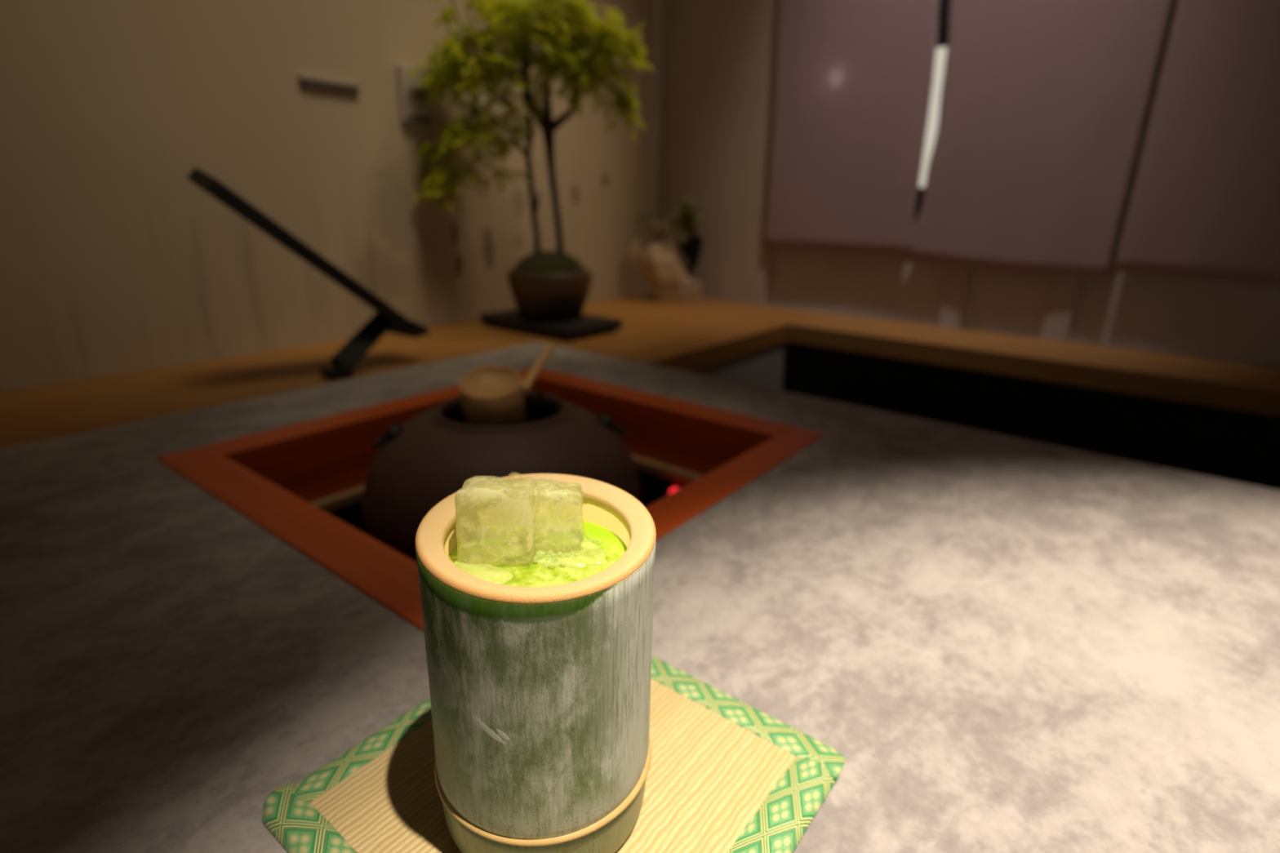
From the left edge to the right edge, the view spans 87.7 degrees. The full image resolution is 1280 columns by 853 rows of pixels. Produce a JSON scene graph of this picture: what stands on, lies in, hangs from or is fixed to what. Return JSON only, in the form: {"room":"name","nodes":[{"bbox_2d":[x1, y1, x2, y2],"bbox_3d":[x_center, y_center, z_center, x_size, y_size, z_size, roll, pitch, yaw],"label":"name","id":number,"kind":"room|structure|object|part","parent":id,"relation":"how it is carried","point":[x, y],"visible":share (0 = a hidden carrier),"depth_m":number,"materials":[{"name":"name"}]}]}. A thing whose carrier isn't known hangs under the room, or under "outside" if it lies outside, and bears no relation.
{"room":"japanese tea room","nodes":[
{"label":"japanese tea room","id":0,"kind":"room"},
{"bbox_2d":[0,0,665,391],"bbox_3d":[-1.041,-0.425,0.211,0.100,2.450,3.650,15,23,35],"label":"wall","id":1,"kind":"structure","parent":0,"point":[113,261],"depth_m":0.88,"materials":[{"name":"beige paint"}]},
{"bbox_2d":[297,72,360,93],"bbox_3d":[-0.434,-0.480,0.933,0.008,0.014,0.088,15,23,35],"label":"wall ledge","id":2,"kind":"object","parent":1,"relation":"attached to","point":[308,80],"visible":1,"depth_m":0.93,"materials":[{"name":"brown wood"}]},
{"bbox_2d":[395,64,431,125],"bbox_3d":[-0.347,-0.513,1.033,0.018,0.080,0.052,15,23,35],"label":"wall switch","id":3,"kind":"object","parent":1,"relation":"attached to","point":[411,100],"visible":0.97,"depth_m":1.03,"materials":[{"name":"beige plastic"}]},
{"bbox_3d":[-0.341,-0.516,1.031,0.009,0.017,0.017,15,23,35],"label":"knob","id":4,"kind":"part","parent":3,"relation":"part of","materials":[{"name":"black plastic"}]},
{"bbox_2d":[657,0,777,305],"bbox_3d":[0.199,-0.811,1.437,0.292,2.450,0.100,15,23,35],"label":"wall","id":5,"kind":"structure","parent":0,"point":[719,55],"depth_m":1.45,"materials":[{"name":"beige paint"}]},
{"bbox_2d":[763,0,1279,283],"bbox_3d":[0.661,-0.688,1.022,1.140,0.884,0.018,15,23,35],"label":"curtain","id":6,"kind":"object","parent":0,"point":[1043,104],"visible":1,"depth_m":1.10,"materials":[{"name":"fabric"}]},
{"bbox_3d":[0.391,-0.762,1.218,0.328,0.855,0.004,15,23,35],"label":"cloth panel","id":7,"kind":"part","parent":6,"relation":"part of","materials":[{"name":"fabric"}]},
{"bbox_3d":[0.641,-0.688,1.042,0.326,0.870,0.006,15,23,35],"label":"cloth panel","id":8,"kind":"part","parent":6,"relation":"part of","materials":[{"name":"fabric"}]},
{"bbox_3d":[0.905,-0.622,0.846,0.336,0.858,0.004,15,23,35],"label":"cloth panel","id":9,"kind":"part","parent":6,"relation":"part of","materials":[{"name":"fabric"}]},
{"bbox_2d":[766,304,1279,391],"bbox_3d":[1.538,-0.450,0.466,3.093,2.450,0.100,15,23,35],"label":"baseboard","id":10,"kind":"structure","parent":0,"point":[788,343],"depth_m":1.25,"materials":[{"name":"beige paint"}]},
{"bbox_2d":[766,0,1279,365],"bbox_3d":[0.716,-0.711,1.023,1.042,1.150,0.040,15,23,35],"label":"wall","id":11,"kind":"structure","parent":10,"relation":"attached to","point":[1239,320],"depth_m":1.16,"materials":[{"name":"brown wood"}]},
{"bbox_3d":[0.466,-0.415,1.300,0.270,0.099,0.010,15,23,35],"label":"rail","id":12,"kind":"part","parent":11,"relation":"part of","materials":[{"name":"black paint"}]},
{"bbox_3d":[0.525,-0.557,1.208,0.057,0.230,0.008,15,23,35],"label":"pane","id":13,"kind":"part","parent":11,"relation":"part of","materials":[{"name":"white"}]},
{"bbox_3d":[0.475,-0.785,1.175,0.270,0.219,0.010,15,23,35],"label":"rail","id":14,"kind":"part","parent":11,"relation":"part of","materials":[{"name":"black metal"}]},
{"bbox_3d":[0.600,1.015,-0.029,3.385,0.050,4.600,15,23,35],"label":"floor","id":15,"kind":"structure","parent":0,"visible":0},
{"bbox_2d":[0,293,826,448],"bbox_3d":[-0.692,0.401,0.523,0.444,0.700,2.949,15,23,35],"label":"wooden platform","id":16,"kind":"object","parent":15,"relation":"on","point":[745,343],"visible":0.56,"depth_m":0.96,"materials":[{"name":"brown wood"}]},
{"bbox_2d":[186,167,429,380],"bbox_3d":[-0.383,-0.180,0.799,0.076,0.236,0.241,15,23,35],"label":"stand","id":17,"kind":"object","parent":16,"relation":"on","point":[386,318],"visible":1,"depth_m":0.80,"materials":[{"name":"black paint"}]},
{"bbox_3d":[-0.352,-0.109,0.848,0.026,0.072,0.101,9,20,21],"label":"leg","id":18,"kind":"part","parent":17,"relation":"part of","materials":[{"name":"black paint"}]},
{"bbox_2d":[479,308,622,341],"bbox_3d":[-0.155,-0.180,1.152,0.216,0.020,0.132,15,23,35],"label":"tray","id":19,"kind":"object","parent":16,"relation":"on","point":[510,319],"visible":0.79,"depth_m":1.10,"materials":[{"name":"black paint"}]},
{"bbox_2d":[408,0,654,321],"bbox_3d":[-0.173,-0.434,1.055,0.381,0.522,0.163,0,19,-4],"label":"bonsai tree","id":20,"kind":"object","parent":19,"relation":"on","point":[545,286],"visible":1,"depth_m":1.02,"materials":[{"name":"green plant"}]},
{"bbox_3d":[-0.153,-0.228,1.138,0.142,0.080,0.142,15,23,35],"label":"pot","id":21,"kind":"part","parent":20,"relation":"part of","materials":[{"name":"ceramic"}]},
{"bbox_2d":[628,197,704,302],"bbox_3d":[0.063,-0.394,1.485,0.162,0.224,0.097,-6,20,-22],"label":"plant","id":22,"kind":"object","parent":16,"relation":"on","point":[659,264],"visible":1,"depth_m":1.47,"materials":[{"name":"green plant"}]},
{"bbox_3d":[0.136,0.201,1.224,0.017,0.666,0.430,15,23,35],"label":"panel","id":23,"kind":"part","parent":16,"relation":"part of","materials":[{"name":"brown wood"}]},
{"bbox_2d":[785,312,1279,489],"bbox_3d":[1.292,0.376,0.736,2.439,0.701,0.189,15,23,35],"label":"wooden ledge","id":24,"kind":"object","parent":15,"relation":"on","point":[1220,419],"visible":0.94,"depth_m":1.03,"materials":[{"name":"brown wood"}]},
{"bbox_3d":[1.300,0.060,0.629,2.439,0.034,0.189,15,23,35],"label":"seat","id":25,"kind":"part","parent":24,"relation":"part of","materials":[{"name":"brown wood"}]},
{"bbox_3d":[0.351,0.843,-0.599,1.999,0.630,2.120,15,23,35],"label":"countertop","id":26,"kind":"structure","parent":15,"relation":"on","visible":0},
{"bbox_2d":[0,342,1279,852],"bbox_3d":[0.178,0.463,-0.579,2.656,0.070,2.322,15,23,35],"label":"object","id":27,"kind":"object","parent":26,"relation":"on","point":[1006,644],"visible":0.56,"depth_m":0.35,"materials":[{"name":"grey stone"}]},
{"bbox_2d":[276,432,727,533],"bbox_3d":[-0.114,0.141,0.648,0.359,0.180,0.385,15,23,35],"label":"fire pit","id":28,"kind":"object","parent":27,"relation":"in","point":[338,491],"visible":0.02,"depth_m":0.70,"materials":[{"name":"brown wood"}]},
{"bbox_3d":[-0.251,0.097,0.745,0.012,0.164,0.385,15,23,35],"label":"panel","id":29,"kind":"part","parent":28,"relation":"part of","materials":[{"name":"brown wood"}]},
{"bbox_2d":[155,367,826,631],"bbox_3d":[-0.112,0.036,0.613,0.406,0.042,0.438,15,23,35],"label":"surround","id":30,"kind":"object","parent":28,"relation":"on","point":[244,473],"visible":0.42,"depth_m":0.59,"materials":[{"name":"brown wood"}]},
{"bbox_3d":[-0.234,0.084,0.462,0.335,0.042,0.038,15,23,35],"label":"frame rail","id":31,"kind":"part","parent":30,"relation":"part of","materials":[{"name":"brown wood"}]},
{"bbox_3d":[-0.258,-0.004,0.719,0.036,0.042,0.438,15,23,35],"label":"frame rail","id":32,"kind":"part","parent":30,"relation":"part of","materials":[{"name":"brown wood"}]},
{"bbox_3d":[0.011,-0.012,0.762,0.335,0.042,0.038,15,23,35],"label":"frame rail","id":33,"kind":"part","parent":30,"relation":"part of","materials":[{"name":"brown wood"}]},
{"bbox_3d":[0.035,0.075,0.506,0.035,0.042,0.438,15,23,35],"label":"frame rail","id":34,"kind":"part","parent":30,"relation":"part of","materials":[{"name":"brown wood"}]},
{"bbox_2d":[663,487,679,497],"bbox_3d":[0.036,0.126,0.734,0.020,0.128,0.018,15,23,35],"label":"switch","id":35,"kind":"object","parent":28,"relation":"in","point":[673,489],"visible":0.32,"depth_m":0.71,"materials":[{"name":"red paint"}]},
{"bbox_2d":[669,487,679,493],"bbox_3d":[0.038,0.072,0.715,0.013,0.013,0.013,15,23,35],"label":"lamp","id":36,"kind":"object","parent":35,"relation":"on","point":[673,489],"depth_m":0.71,"materials":[{"name":"red"}]},
{"bbox_3d":[0.000,0.089,0.786,0.334,0.164,0.012,15,23,35],"label":"panel","id":37,"kind":"part","parent":28,"relation":"part of","materials":[{"name":"brown wood"}]},
{"bbox_3d":[-0.128,0.187,0.664,0.208,0.052,0.208,15,23,35],"label":"stove","id":38,"kind":"object","parent":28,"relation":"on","visible":0},
{"bbox_2d":[361,391,639,562],"bbox_3d":[-0.125,0.071,0.625,0.251,0.186,0.251,15,23,35],"label":"kettle","id":39,"kind":"object","parent":38,"relation":"on","point":[419,463],"visible":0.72,"depth_m":0.54,"materials":[{"name":"black paint"}]},
{"bbox_2d":[458,344,553,426],"bbox_3d":[-0.125,-0.033,0.622,0.061,0.068,0.114,4,19,8],"label":"ladle","id":40,"kind":"object","parent":39,"relation":"in","point":[492,396],"visible":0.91,"depth_m":0.59,"materials":[{"name":"brown wood"}]},
{"bbox_2d":[458,365,525,426],"bbox_3d":[-0.132,-0.021,0.601,0.055,0.046,0.055,25,42,29],"label":"cup","id":41,"kind":"object","parent":40,"relation":"on","point":[492,396],"depth_m":0.58,"materials":[{"name":"brown wood"}]},
{"bbox_3d":[-0.096,-0.056,0.625,0.046,0.006,0.078,25,42,29],"label":"handle","id":42,"kind":"part","parent":40,"relation":"part of","materials":[{"name":"brown wood"}]},
{"bbox_2d":[262,655,845,852],"bbox_3d":[-0.027,0.136,0.256,0.161,0.004,0.161,15,23,35],"label":"coaster","id":43,"kind":"object","parent":27,"relation":"on","point":[725,775],"visible":0.63,"depth_m":0.25,"materials":[{"name":"green fabric"}]},
{"bbox_2d":[414,473,656,852],"bbox_3d":[-0.034,0.083,0.230,0.077,0.114,0.077,15,23,35],"label":"cup","id":44,"kind":"object","parent":43,"relation":"on","point":[540,696],"visible":0.93,"depth_m":0.20,"materials":[{"name":"green wood"}]},
{"bbox_2d":[448,516,627,586],"bbox_3d":[-0.033,0.074,0.227,0.058,0.072,0.058,15,23,35],"label":"iced matcha","id":45,"kind":"object","parent":44,"relation":"in","point":[542,571],"visible":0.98,"depth_m":0.21,"materials":[{"name":"liquid"}]},
{"bbox_2d":[454,475,540,567],"bbox_3d":[-0.046,0.031,0.217,0.025,0.029,0.021,1,19,0],"label":"ice cube","id":46,"kind":"object","parent":45,"relation":"in","point":[512,509],"visible":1,"depth_m":0.21,"materials":[{"name":"white"}]},
{"bbox_2d":[524,479,584,555],"bbox_3d":[-0.029,0.031,0.223,0.020,0.026,0.019,0,19,-3],"label":"ice cube","id":47,"kind":"object","parent":45,"relation":"in","point":[563,496],"visible":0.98,"depth_m":0.22,"materials":[{"name":"white"}]},
{"bbox_2d":[554,548,607,566],"bbox_3d":[-0.020,0.046,0.217,0.020,0.010,0.011,-2,19,-8],"label":"ice cube","id":48,"kind":"object","parent":45,"relation":"in","point":[590,557],"visible":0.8,"depth_m":0.21,"materials":[{"name":"green"}]}
]}

